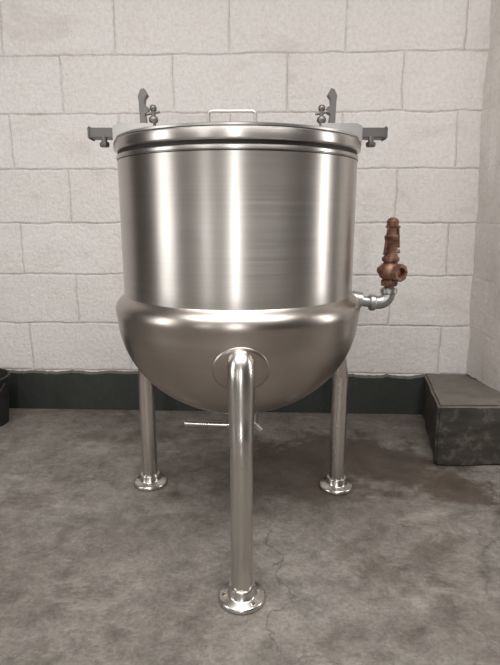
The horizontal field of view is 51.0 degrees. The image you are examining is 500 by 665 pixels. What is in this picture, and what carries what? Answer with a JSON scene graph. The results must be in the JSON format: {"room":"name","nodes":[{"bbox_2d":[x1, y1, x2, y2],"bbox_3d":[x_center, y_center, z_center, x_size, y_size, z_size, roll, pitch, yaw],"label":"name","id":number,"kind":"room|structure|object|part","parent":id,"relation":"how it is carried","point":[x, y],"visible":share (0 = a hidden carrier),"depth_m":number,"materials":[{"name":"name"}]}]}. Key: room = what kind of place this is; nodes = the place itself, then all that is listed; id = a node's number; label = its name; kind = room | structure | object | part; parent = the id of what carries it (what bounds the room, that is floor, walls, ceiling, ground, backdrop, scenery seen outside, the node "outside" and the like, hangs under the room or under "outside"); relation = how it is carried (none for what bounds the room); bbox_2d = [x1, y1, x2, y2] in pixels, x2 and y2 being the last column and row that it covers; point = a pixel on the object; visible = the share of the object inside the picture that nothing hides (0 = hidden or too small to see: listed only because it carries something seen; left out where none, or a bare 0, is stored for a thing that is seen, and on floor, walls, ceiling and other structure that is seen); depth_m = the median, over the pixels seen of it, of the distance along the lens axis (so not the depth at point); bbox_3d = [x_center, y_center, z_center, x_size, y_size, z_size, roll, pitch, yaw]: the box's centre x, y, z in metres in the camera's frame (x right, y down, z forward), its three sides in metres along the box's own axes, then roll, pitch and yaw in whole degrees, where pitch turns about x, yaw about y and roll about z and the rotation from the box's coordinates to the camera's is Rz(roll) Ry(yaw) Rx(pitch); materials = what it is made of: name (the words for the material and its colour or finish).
{"room":"commercial kitchen","nodes":[
{"label":"commercial kitchen","id":0,"kind":"room"},
{"bbox_2d":[0,0,490,375],"bbox_3d":[0.003,-1.071,2.438,6.600,3.000,0.121,1,13,2],"label":"wall","id":1,"kind":"structure","parent":0,"point":[416,69],"depth_m":2.40,"materials":[{"name":"white brick"}]},
{"bbox_2d":[8,370,425,414],"bbox_3d":[-1.099,0.293,2.725,4.200,0.212,0.017,1,13,2],"label":"baseboard","id":2,"kind":"structure","parent":1,"relation":"attached to","point":[29,389],"depth_m":2.69,"materials":[{"name":"black rubber"}]},
{"bbox_2d":[0,408,499,664],"bbox_3d":[0.000,1.031,0.183,6.800,0.100,5.900,0,13,0],"label":"floor","id":3,"kind":"structure","parent":0,"point":[402,567],"depth_m":1.61,"materials":[{"name":"concrete"}]},
{"bbox_2d":[0,368,10,426],"bbox_3d":[-1.292,0.326,2.517,0.276,0.241,0.292,0,13,0],"label":"plastic bucket","id":4,"kind":"object","parent":3,"relation":"on","point":[5,374],"visible":1,"depth_m":2.51,"materials":[{"name":"black plastic"}]},
{"bbox_2d":[87,88,407,614],"bbox_3d":[-0.031,-0.048,1.687,0.817,1.338,0.814,-11,17,-41],"label":"kettle","id":5,"kind":"object","parent":3,"relation":"on","point":[238,300],"visible":1,"depth_m":1.30,"materials":[{"name":"metal"}]},
{"bbox_3d":[-0.328,-0.567,1.504,0.115,0.052,0.075,0,13,0],"label":"bracket plate","id":6,"kind":"part","parent":5,"relation":"part of","materials":[{"name":"metal"}]},
{"bbox_3d":[-0.358,0.238,1.897,0.168,0.686,0.124,8,15,33],"label":"leg","id":7,"kind":"part","parent":5,"relation":"part of","materials":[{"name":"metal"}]},
{"bbox_3d":[-0.099,0.285,1.634,0.209,0.024,0.019,0,13,0],"label":"drain lever","id":8,"kind":"part","parent":5,"relation":"part of","materials":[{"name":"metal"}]},
{"bbox_3d":[-0.043,-0.512,1.253,0.120,0.041,0.008,0,13,0],"label":"lid handle","id":9,"kind":"part","parent":5,"relation":"part of","materials":[{"name":"metal"}]},
{"bbox_3d":[-0.035,-0.551,1.516,0.686,0.016,0.686,0,13,0],"label":"flat lid","id":10,"kind":"part","parent":5,"relation":"part of","materials":[{"name":"metal"}]},
{"bbox_2d":[116,293,359,413],"bbox_3d":[-0.035,0.052,1.653,0.737,0.374,0.737,0,13,0],"label":"jacket","id":11,"kind":"object","parent":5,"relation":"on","point":[185,350],"depth_m":1.33,"materials":[{"name":"metal"}]},
{"bbox_3d":[-0.021,0.366,1.337,0.124,0.686,0.168,0,13,0],"label":"leg","id":12,"kind":"part","parent":5,"relation":"part of","materials":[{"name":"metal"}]},
{"bbox_3d":[0.301,0.244,1.872,0.168,0.686,0.124,-6,14,-26],"label":"leg","id":13,"kind":"part","parent":5,"relation":"part of","materials":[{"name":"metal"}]},
{"bbox_3d":[0.258,-0.567,1.504,0.115,0.052,0.075,0,13,0],"label":"bracket plate","id":14,"kind":"part","parent":5,"relation":"part of","materials":[{"name":"metal"}]},
{"bbox_2d":[422,373,499,464],"bbox_3d":[1.324,0.348,2.373,1.165,0.262,0.596,0,13,0],"label":"plinth","id":15,"kind":"object","parent":3,"relation":"on","point":[461,414],"depth_m":2.10,"materials":[{"name":"grey concrete"}]},
{"bbox_2d":[466,0,499,391],"bbox_3d":[1.355,-1.098,2.103,0.720,2.801,0.578,0,13,0],"label":"wall","id":16,"kind":"structure","parent":0,"point":[483,353],"depth_m":2.32,"materials":[{"name":"paint"}]}
]}

